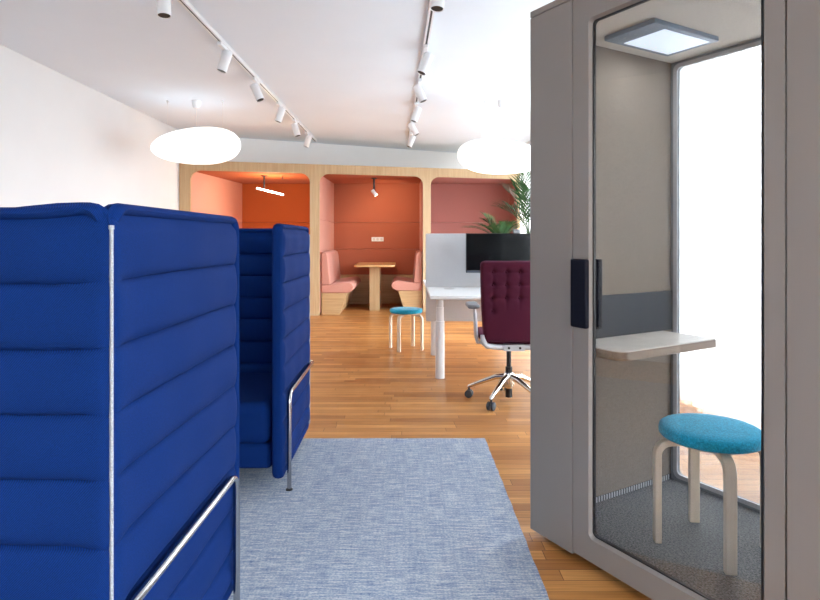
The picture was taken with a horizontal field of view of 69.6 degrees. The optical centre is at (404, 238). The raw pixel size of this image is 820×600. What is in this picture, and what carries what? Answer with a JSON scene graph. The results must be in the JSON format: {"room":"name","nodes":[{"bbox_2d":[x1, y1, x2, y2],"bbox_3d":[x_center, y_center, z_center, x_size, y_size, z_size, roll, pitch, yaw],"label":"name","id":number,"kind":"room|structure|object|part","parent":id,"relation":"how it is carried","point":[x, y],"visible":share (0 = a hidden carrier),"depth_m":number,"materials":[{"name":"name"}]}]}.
{"room":"open-plan office","nodes":[
{"label":"open-plan office","id":0,"kind":"room"},
{"bbox_2d":[0,44,178,209],"bbox_3d":[-3.510,-0.210,5.050,0.200,2.860,16.900,0,0,0],"label":"wall","id":1,"kind":"structure","parent":0,"point":[63,140],"depth_m":6.00,"materials":[{"name":"white paint"}]},
{"bbox_2d":[0,0,554,152],"bbox_3d":[-0.555,-1.715,5.050,6.110,0.150,16.900,0,0,0],"label":"ceiling","id":2,"kind":"structure","parent":0,"point":[346,70],"depth_m":5.42,"materials":[{"name":"paint"}]},
{"bbox_2d":[150,100,240,164],"bbox_3d":[-2.475,-1.265,7.000,1.030,0.750,0.840,0,0,0],"label":"pendant","id":3,"kind":"object","parent":2,"relation":"hanging from","point":[196,145],"visible":1,"depth_m":6.71,"materials":[{"name":"opal white glass"}]},
{"bbox_3d":[-2.475,-1.103,7.000,1.030,0.426,0.840,0,0,0],"label":"lamp shade","id":4,"kind":"part","parent":3,"relation":"part of","materials":[{"name":"white"}]},
{"bbox_2d":[177,0,316,141],"bbox_3d":[-1.504,-1.623,5.625,0.052,0.034,8.250,0,0,0],"label":"track rail","id":5,"kind":"object","parent":2,"relation":"attached to","point":[186,4],"visible":1,"depth_m":5.20,"materials":[{"name":"white metal"}]},
{"bbox_2d":[156,0,170,18],"bbox_3d":[-1.517,-1.500,3.660,0.097,0.212,0.201,0,0,0],"label":"track spotlight","id":6,"kind":"object","parent":5,"relation":"hanging from","point":[163,6],"visible":1,"depth_m":3.68,"materials":[{"name":"white metal"}]},
{"bbox_2d":[217,41,232,72],"bbox_3d":[-1.510,-1.498,4.890,0.128,0.215,0.201,0,0,0],"label":"track spotlight","id":7,"kind":"object","parent":5,"relation":"hanging from","point":[226,55],"visible":1,"depth_m":4.90,"materials":[{"name":"white metal"}]},
{"bbox_2d":[250,77,263,101],"bbox_3d":[-1.501,-1.498,5.940,0.146,0.216,0.201,0,0,0],"label":"track spotlight","id":8,"kind":"object","parent":5,"relation":"hanging from","point":[255,88],"visible":1,"depth_m":5.95,"materials":[{"name":"white metal"}]},
{"bbox_2d":[275,102,285,122],"bbox_3d":[-1.496,-1.498,7.020,0.128,0.215,0.201,0,0,0],"label":"track spotlight","id":9,"kind":"object","parent":5,"relation":"hanging from","point":[281,110],"visible":1,"depth_m":7.03,"materials":[{"name":"white metal"}]},
{"bbox_2d":[291,119,300,136],"bbox_3d":[-1.488,-1.498,8.000,0.133,0.215,0.201,0,0,0],"label":"track spotlight","id":10,"kind":"object","parent":5,"relation":"hanging from","point":[294,125],"visible":1,"depth_m":8.02,"materials":[{"name":"white metal"}]},
{"bbox_2d":[303,132,311,147],"bbox_3d":[-1.484,-1.498,8.940,0.131,0.215,0.201,0,0,0],"label":"track spotlight","id":11,"kind":"object","parent":5,"relation":"hanging from","point":[308,137],"visible":1,"depth_m":8.95,"materials":[{"name":"white metal"}]},
{"bbox_2d":[408,0,434,139],"bbox_3d":[0.160,-1.623,5.625,0.052,0.034,8.252,0,0,-1],"label":"track rail","id":12,"kind":"object","parent":2,"relation":"attached to","point":[430,16],"visible":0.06,"depth_m":4.59,"materials":[{"name":"white metal"}]},
{"bbox_2d":[406,132,415,147],"bbox_3d":[0.092,-1.498,8.960,0.142,0.216,0.201,0,0,0],"label":"track spotlight","id":13,"kind":"object","parent":12,"relation":"hanging from","point":[412,138],"visible":0.94,"depth_m":8.98,"materials":[{"name":"white metal"}]},
{"bbox_2d":[408,122,418,136],"bbox_3d":[0.114,-1.498,7.960,0.158,0.215,0.201,0,0,0],"label":"track spotlight","id":14,"kind":"object","parent":12,"relation":"hanging from","point":[413,129],"visible":0.88,"depth_m":7.98,"materials":[{"name":"white metal"}]},
{"bbox_2d":[410,102,421,122],"bbox_3d":[0.131,-1.498,7.000,0.138,0.216,0.201,0,0,0],"label":"track spotlight","id":15,"kind":"object","parent":12,"relation":"hanging from","point":[417,110],"visible":1,"depth_m":7.01,"materials":[{"name":"white metal"}]},
{"bbox_2d":[413,78,426,102],"bbox_3d":[0.153,-1.498,5.990,0.146,0.216,0.201,0,0,0],"label":"track spotlight","id":16,"kind":"object","parent":12,"relation":"hanging from","point":[418,90],"visible":1,"depth_m":6.00,"materials":[{"name":"white metal"}]},
{"bbox_2d":[417,44,433,75],"bbox_3d":[0.172,-1.498,4.960,0.142,0.216,0.201,0,0,0],"label":"track spotlight","id":17,"kind":"object","parent":12,"relation":"hanging from","point":[427,57],"visible":1,"depth_m":4.97,"materials":[{"name":"white metal"}]},
{"bbox_2d":[430,0,444,11],"bbox_3d":[0.201,-1.500,3.550,0.097,0.212,0.201,0,0,0],"label":"track spotlight","id":18,"kind":"object","parent":12,"relation":"hanging from","point":[435,5],"visible":1,"depth_m":3.57,"materials":[{"name":"white metal"}]},
{"bbox_2d":[457,100,529,174],"bbox_3d":[1.150,-1.206,7.000,1.060,0.867,0.840,0,0,0],"label":"pendant","id":19,"kind":"object","parent":2,"relation":"hanging from","point":[485,156],"visible":0.91,"depth_m":6.69,"materials":[{"name":"white"}]},
{"bbox_3d":[1.150,-0.976,7.000,1.060,0.405,0.840,0,0,0],"label":"lamp shade","id":20,"kind":"part","parent":19,"relation":"part of","materials":[{"name":"white"}]},
{"bbox_3d":[2.100,-1.626,4.980,0.040,0.028,10.560,0,0,0],"label":"rail","id":21,"kind":"object","parent":2,"relation":"attached to","visible":0},
{"bbox_2d":[525,143,529,232],"bbox_3d":[2.103,-0.201,9.620,0.096,2.818,1.241,0,0,1],"label":"sheer curtain","id":22,"kind":"object","parent":21,"relation":"hanging from","point":[529,143],"visible":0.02,"depth_m":9.88,"materials":[{"name":"white fabric"}]},
{"bbox_2d":[680,46,760,429],"bbox_3d":[2.100,-0.201,3.960,0.110,2.818,2.680,0,0,0],"label":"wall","id":23,"kind":"structure","parent":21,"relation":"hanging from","point":[720,97],"depth_m":3.87,"materials":[{"name":"white paint"}]},
{"bbox_2d":[227,138,525,232],"bbox_3d":[-0.755,-0.210,11.182,6.273,2.860,1.940,0,0,-19],"label":"wall","id":24,"kind":"structure","parent":0,"point":[252,150],"depth_m":10.27,"materials":[{"name":"white paint"}]},
{"bbox_2d":[303,304,759,599],"bbox_3d":[-0.555,1.270,5.050,6.110,0.100,16.900,0,0,0],"label":"floor","id":25,"kind":"structure","parent":0,"point":[361,386],"depth_m":4.30,"materials":[{"name":"brown wood"}]},
{"bbox_2d":[321,250,360,314],"bbox_3d":[-1.089,0.714,10.295,0.518,1.012,1.590,0,0,0],"label":"bench","id":26,"kind":"object","parent":25,"relation":"on","point":[336,294],"visible":1,"depth_m":9.52,"materials":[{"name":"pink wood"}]},
{"bbox_3d":[-1.278,0.472,10.295,0.140,0.529,1.590,0,0,0],"label":"backrest","id":27,"kind":"part","parent":26,"relation":"part of","materials":[{"name":"pink fabric"}]},
{"bbox_2d":[321,276,360,292],"bbox_3d":[-1.089,0.786,10.295,0.518,0.168,1.590,0,0,0],"label":"seat cushion","id":28,"kind":"object","parent":26,"relation":"on","point":[337,284],"depth_m":9.50,"materials":[{"name":"pink fabric"}]},
{"bbox_2d":[179,161,519,315],"bbox_3d":[-0.698,0.015,10.037,5.405,2.410,2.305,0,0,0],"label":"seating alcove","id":29,"kind":"object","parent":25,"relation":"on","point":[340,211],"visible":0.53,"depth_m":11.10,"materials":[{"name":"brown wood"}]},
{"bbox_3d":[-3.175,0.067,10.033,0.040,2.245,2.144,0,0,5],"label":"panel","id":30,"kind":"part","parent":29,"relation":"part of","materials":[{"name":"fabric"}]},
{"bbox_3d":[-2.370,-1.056,10.037,1.760,0.033,2.125,0,0,0],"label":"ceiling panel","id":31,"kind":"part","parent":29,"relation":"part of","materials":[{"name":"orange fabric"}]},
{"bbox_2d":[256,175,283,195],"bbox_3d":[-2.210,-0.874,9.680,0.464,0.333,0.110,0,0,0],"label":"lamp","id":32,"kind":"object","parent":29,"relation":"hanging from","point":[263,176],"visible":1,"depth_m":9.67,"materials":[{"name":"white plastic"}]},
{"bbox_3d":[-2.310,-0.940,9.680,0.110,0.200,0.110,0,0,0],"label":"post","id":33,"kind":"part","parent":32,"relation":"part of","materials":[{"name":"black plastic"}]},
{"bbox_3d":[-2.275,-0.194,11.125,1.630,1.725,0.050,0,0,0],"label":"panel","id":34,"kind":"part","parent":29,"relation":"part of","materials":[{"name":"orange fabric"}]},
{"bbox_3d":[-1.372,0.067,10.278,0.040,2.245,1.645,0,0,1],"label":"panel","id":35,"kind":"part","parent":29,"relation":"part of","materials":[{"name":"fabric"}]},
{"bbox_3d":[-0.534,-1.056,10.282,1.668,0.033,1.636,0,0,0],"label":"ceiling panel","id":36,"kind":"part","parent":29,"relation":"part of","materials":[{"name":"orange fabric"}]},
{"bbox_2d":[371,178,377,195],"bbox_3d":[-0.525,-0.883,10.079,0.116,0.315,0.102,0,0,0],"label":"spotlight","id":37,"kind":"object","parent":29,"relation":"hanging from","point":[373,191],"visible":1,"depth_m":10.04,"materials":[{"name":"white plastic"}]},
{"bbox_3d":[-0.531,-0.194,11.125,1.668,1.725,0.050,0,0,0],"label":"panel","id":38,"kind":"part","parent":29,"relation":"part of","materials":[{"name":"fabric"}]},
{"bbox_2d":[371,237,383,241],"bbox_3d":[-0.517,0.009,11.091,0.225,0.075,0.015,0,0,0],"label":"power socket","id":39,"kind":"object","parent":29,"relation":"attached to","point":[373,239],"visible":1,"depth_m":11.08,"materials":[{"name":"white plastic"}]},
{"bbox_3d":[0.307,0.067,10.500,0.040,2.245,1.201,0,0,-1],"label":"panel","id":40,"kind":"part","parent":29,"relation":"part of","materials":[{"name":"fabric"}]},
{"bbox_3d":[1.214,-0.194,11.125,1.562,1.725,0.050,0,0,0],"label":"panel","id":41,"kind":"part","parent":29,"relation":"part of","materials":[{"name":"fabric"}]},
{"bbox_3d":[1.198,-1.056,10.516,1.533,0.033,1.168,0,0,0],"label":"ceiling panel","id":42,"kind":"part","parent":29,"relation":"part of","materials":[{"name":"fabric"}]},
{"bbox_3d":[1.980,0.067,10.715,0.040,2.245,0.771,0,0,1],"label":"panel","id":43,"kind":"part","parent":29,"relation":"part of","materials":[{"name":"fabric"}]},
{"bbox_2d":[354,262,395,310],"bbox_3d":[-0.515,0.828,10.405,0.680,0.785,1.210,0,0,0],"label":"table","id":44,"kind":"object","parent":25,"relation":"on","point":[374,267],"visible":1,"depth_m":10.05,"materials":[{"name":"brown wood"}]},
{"bbox_2d":[228,438,548,599],"bbox_3d":[-0.981,1.214,2.067,2.938,0.011,3.033,0,0,0],"label":"woven rug","id":45,"kind":"object","parent":25,"relation":"on","point":[361,518],"visible":0.59,"depth_m":2.48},
{"bbox_2d":[0,202,239,599],"bbox_3d":[-1.369,0.567,1.567,1.684,1.284,0.842,0,0,2],"label":"sofa","id":46,"kind":"object","parent":45,"relation":"on","point":[119,322],"visible":1,"depth_m":1.17,"materials":[{"name":"blue fabric"}]},
{"bbox_3d":[-1.380,0.530,1.203,1.608,1.207,0.061,0,0,2],"label":"panel","id":47,"kind":"part","parent":46,"relation":"part of","materials":[{"name":"blue fabric"}]},
{"bbox_3d":[-0.584,0.530,1.561,0.061,1.207,0.804,0,0,2],"label":"panel","id":48,"kind":"part","parent":46,"relation":"part of","materials":[{"name":"blue fabric"}]},
{"bbox_3d":[-0.762,0.969,1.511,0.456,0.471,0.755,0,0,2],"label":"tube frame","id":49,"kind":"part","parent":46,"relation":"part of","materials":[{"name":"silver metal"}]},
{"bbox_2d":[239,223,313,490],"bbox_3d":[-1.383,0.567,3.175,1.684,1.284,0.842,0,0,0],"label":"sofa","id":50,"kind":"object","parent":45,"relation":"on","point":[275,363],"visible":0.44,"depth_m":3.07,"materials":[{"name":"blue fabric"}]},
{"bbox_2d":[239,373,271,442],"bbox_3d":[-1.009,0.878,3.131,0.744,0.198,0.692,0,0,0],"label":"seat cushion","id":51,"kind":"object","parent":50,"relation":"on","point":[255,389],"depth_m":2.81,"materials":[{"name":"blue fabric"}]},
{"bbox_3d":[-1.383,1.034,3.151,1.496,0.120,0.703,0,0,0],"label":"seat","id":52,"kind":"part","parent":50,"relation":"part of","materials":[{"name":"blue fabric"}]},
{"bbox_3d":[-1.383,0.530,3.539,1.608,1.207,0.061,0,0,0],"label":"panel","id":53,"kind":"part","parent":50,"relation":"part of","materials":[{"name":"blue fabric"}]},
{"bbox_3d":[-0.599,0.530,3.157,0.061,1.207,0.804,0,0,0],"label":"panel","id":54,"kind":"part","parent":50,"relation":"part of","materials":[{"name":"blue fabric"}]},
{"bbox_3d":[-0.775,0.969,3.212,0.456,0.471,0.755,0,0,0],"label":"tube frame","id":55,"kind":"part","parent":50,"relation":"part of","materials":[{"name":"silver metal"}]},
{"bbox_2d":[391,250,421,308],"bbox_3d":[0.029,0.714,10.510,0.518,1.012,1.160,0,0,0],"label":"bench","id":56,"kind":"object","parent":25,"relation":"on","point":[409,289],"visible":0.94,"depth_m":9.95,"materials":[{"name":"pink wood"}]},
{"bbox_2d":[391,276,421,290],"bbox_3d":[0.029,0.786,10.510,0.518,0.168,1.160,0,0,0],"label":"seat cushion","id":57,"kind":"object","parent":56,"relation":"on","point":[398,283],"depth_m":9.93,"materials":[{"name":"pink fabric"}]},
{"bbox_3d":[0.218,0.472,10.510,0.140,0.529,1.160,0,0,0],"label":"backrest","id":58,"kind":"part","parent":56,"relation":"part of","materials":[{"name":"pink fabric"}]},
{"bbox_2d":[389,307,423,351],"bbox_3d":[0.012,0.993,6.540,0.361,0.455,0.361,0,0,-10],"label":"round stool","id":59,"kind":"object","parent":25,"relation":"on","point":[401,312],"visible":1,"depth_m":6.45,"materials":[{"name":"teal fabric"}]},
{"bbox_3d":[-0.104,1.022,6.591,0.153,0.395,0.039,0,0,24],"label":"leg","id":60,"kind":"part","parent":59,"relation":"part of","materials":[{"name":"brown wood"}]},
{"bbox_3d":[-0.040,1.022,6.424,0.039,0.395,0.153,0,0,24],"label":"leg","id":61,"kind":"part","parent":59,"relation":"part of","materials":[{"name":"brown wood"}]},
{"bbox_3d":[0.012,0.790,6.540,0.362,0.051,0.362,0,0,24],"label":"seat","id":62,"kind":"part","parent":59,"relation":"part of","materials":[{"name":"teal fabric"}]},
{"bbox_3d":[0.063,1.022,6.656,0.039,0.395,0.153,0,0,24],"label":"leg","id":63,"kind":"part","parent":59,"relation":"part of","materials":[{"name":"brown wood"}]},
{"bbox_3d":[0.128,1.022,6.489,0.153,0.395,0.039,0,0,24],"label":"leg","id":64,"kind":"part","parent":59,"relation":"part of","materials":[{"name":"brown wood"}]},
{"bbox_2d":[423,280,480,378],"bbox_3d":[1.006,0.845,5.900,1.588,0.750,1.960,0,0,0],"label":"desk","id":65,"kind":"object","parent":25,"relation":"on","point":[439,293],"visible":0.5,"depth_m":5.15,"materials":[{"name":"white paint"}]},
{"bbox_3d":[0.312,0.875,6.220,0.080,0.690,0.080,0,0,0],"label":"leg","id":66,"kind":"part","parent":65,"relation":"part of","materials":[{"name":"white metal"}]},
{"bbox_3d":[0.307,0.875,5.180,0.080,0.690,0.080,0,0,0],"label":"leg","id":67,"kind":"part","parent":65,"relation":"part of","materials":[{"name":"white metal"}]},
{"bbox_2d":[426,233,481,320],"bbox_3d":[0.996,0.383,5.900,1.578,0.875,0.040,0,0,0],"label":"screen","id":68,"kind":"object","parent":65,"relation":"attached to","point":[445,252],"visible":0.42,"depth_m":5.88,"materials":[{"name":"grey fabric"}]},
{"bbox_3d":[0.997,0.517,5.180,1.430,0.030,0.080,0,0,0],"label":"under frame","id":69,"kind":"part","parent":65,"relation":"part of","materials":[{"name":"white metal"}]},
{"bbox_2d":[466,233,529,272],"bbox_3d":[0.885,0.210,5.540,0.630,0.528,0.200,0,0,0],"label":"monitor","id":70,"kind":"object","parent":65,"relation":"on","point":[480,247],"visible":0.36,"depth_m":5.51,"materials":[{"name":"black plastic"}]},
{"bbox_2d":[512,229,520,232],"bbox_3d":[1.045,-0.072,5.530,0.070,0.036,0.040,0,0,0],"label":"webcam","id":71,"kind":"object","parent":70,"relation":"on","point":[513,230],"visible":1,"depth_m":5.51,"materials":[{"name":"white plastic"}]},
{"bbox_2d":[461,211,529,232],"bbox_3d":[1.166,0.427,7.513,0.926,1.586,0.616,0,0,-18],"label":"potted palm","id":72,"kind":"object","parent":25,"relation":"on","point":[504,227],"visible":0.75,"depth_m":7.47,"materials":[{"name":"plant"}]},
{"bbox_2d":[465,261,529,410],"bbox_3d":[0.786,0.687,4.463,0.670,1.064,0.662,0,0,0],"label":"chair","id":73,"kind":"object","parent":25,"relation":"on","point":[504,285],"visible":0.76,"depth_m":4.18,"materials":[{"name":"fabric"}]},
{"bbox_3d":[0.549,0.655,4.470,0.072,0.283,0.054,0,0,0],"label":"armrest","id":74,"kind":"part","parent":73,"relation":"part of","materials":[{"name":"grey metal"}]},
{"bbox_3d":[0.619,1.080,4.506,0.294,0.134,0.051,0,0,19],"label":"leg","id":75,"kind":"part","parent":73,"relation":"part of","materials":[{"name":"metal"}]},
{"bbox_3d":[0.684,1.080,4.307,0.051,0.134,0.294,0,0,35],"label":"leg","id":76,"kind":"part","parent":73,"relation":"part of","materials":[{"name":"metal"}]},
{"bbox_3d":[0.783,0.733,4.495,0.444,0.065,0.470,0,0,0],"label":"seat","id":77,"kind":"part","parent":73,"relation":"part of","materials":[{"name":"fabric"}]},
{"bbox_3d":[0.763,0.445,4.205,0.455,0.580,0.131,0,0,0],"label":"backrest","id":78,"kind":"part","parent":73,"relation":"part of","materials":[{"name":"fabric"}]},
{"bbox_3d":[0.882,1.080,4.307,0.051,0.134,0.294,0,0,-35],"label":"leg","id":79,"kind":"part","parent":73,"relation":"part of","materials":[{"name":"metal"}]},
{"bbox_3d":[0.951,1.080,4.496,0.294,0.134,0.051,0,0,-15],"label":"leg","id":80,"kind":"part","parent":73,"relation":"part of","materials":[{"name":"metal"}]},
{"bbox_2d":[490,171,529,232],"bbox_3d":[1.647,0.112,7.948,1.018,2.216,0.809,0,0,0],"label":"potted palm","id":81,"kind":"object","parent":25,"relation":"on","point":[522,186],"visible":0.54,"depth_m":7.86,"materials":[{"name":"plant"}]},
{"bbox_2d":[530,0,819,599],"bbox_3d":[1.218,0.142,2.127,0.947,2.155,1.235,0,0,-31],"label":"booth","id":82,"kind":"object","parent":25,"relation":"on","point":[607,342],"visible":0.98,"depth_m":2.28,"materials":[{"name":"grey plastic"}]},
{"bbox_3d":[0.587,0.142,2.339,0.032,2.099,0.230,0,0,-30],"label":"post","id":83,"kind":"part","parent":82,"relation":"part of","materials":[{"name":"grey metal"}]},
{"bbox_3d":[0.646,0.201,2.184,0.022,0.254,0.076,0,0,-31],"label":"handle","id":84,"kind":"part","parent":82,"relation":"part of","materials":[{"name":"black plastic"}]},
{"bbox_3d":[0.711,0.203,2.187,0.026,0.259,0.034,0,0,-30],"label":"handle","id":85,"kind":"part","parent":82,"relation":"part of","materials":[{"name":"black plastic"}]},
{"bbox_3d":[0.977,0.342,2.661,0.710,0.187,0.010,0,0,-30],"label":"power panel","id":86,"kind":"part","parent":82,"relation":"part of","materials":[{"name":"grey fabric"}]},
{"bbox_2d":[596,331,715,352],"bbox_3d":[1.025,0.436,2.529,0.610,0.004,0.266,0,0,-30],"label":"shelf","id":87,"kind":"object","parent":82,"relation":"attached to","point":[620,341],"depth_m":2.50,"materials":[{"name":"laminate"}]},
{"bbox_2d":[604,18,718,55],"bbox_3d":[1.074,-0.838,2.469,0.418,0.020,0.244,0,0,-31],"label":"lamp","id":88,"kind":"object","parent":82,"relation":"on","point":[625,36],"depth_m":2.42,"materials":[{"name":"grey plastic"}]},
{"bbox_2d":[653,413,760,575],"bbox_3d":[1.151,0.926,2.222,0.361,0.455,0.361,0,0,43],"label":"round stool","id":89,"kind":"object","parent":82,"relation":"on","point":[724,437],"visible":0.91,"depth_m":2.16,"materials":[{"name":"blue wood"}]},
{"bbox_3d":[1.026,0.957,2.242,0.153,0.395,0.039,0,0,9],"label":"leg","id":90,"kind":"part","parent":89,"relation":"part of","materials":[{"name":"brown wood"}]},
{"bbox_3d":[1.171,0.957,2.347,0.039,0.395,0.153,0,0,9],"label":"leg","id":91,"kind":"part","parent":89,"relation":"part of","materials":[{"name":"brown wood"}]},
{"bbox_3d":[1.151,0.725,2.222,0.362,0.051,0.362,0,0,9],"label":"seat","id":92,"kind":"part","parent":89,"relation":"part of","materials":[{"name":"teal fabric"}]},
{"bbox_3d":[1.151,0.754,2.222,0.304,0.008,0.304,0,0,9],"label":"seat","id":93,"kind":"part","parent":89,"relation":"part of","materials":[{"name":"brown fabric"}]},
{"bbox_3d":[1.131,0.957,2.097,0.039,0.395,0.153,0,0,9],"label":"leg","id":94,"kind":"part","parent":89,"relation":"part of","materials":[{"name":"brown wood"}]},
{"bbox_3d":[1.276,0.957,2.202,0.153,0.395,0.039,0,0,9],"label":"leg","id":95,"kind":"part","parent":89,"relation":"part of","materials":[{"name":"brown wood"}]},
{"bbox_3d":[1.596,0.141,2.350,0.028,2.039,1.189,0,0,-30],"label":"frame","id":96,"kind":"part","parent":82,"relation":"part of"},
{"bbox_3d":[1.583,0.153,2.342,0.007,1.978,1.147,0,0,-30],"label":"trim","id":97,"kind":"part","parent":82,"relation":"part of","materials":[{"name":"grey metal"}]},
{"bbox_3d":[1.094,0.142,1.479,0.032,2.099,0.243,0,0,-31],"label":"post","id":98,"kind":"part","parent":82,"relation":"part of","materials":[{"name":"beige paint"}]}
]}

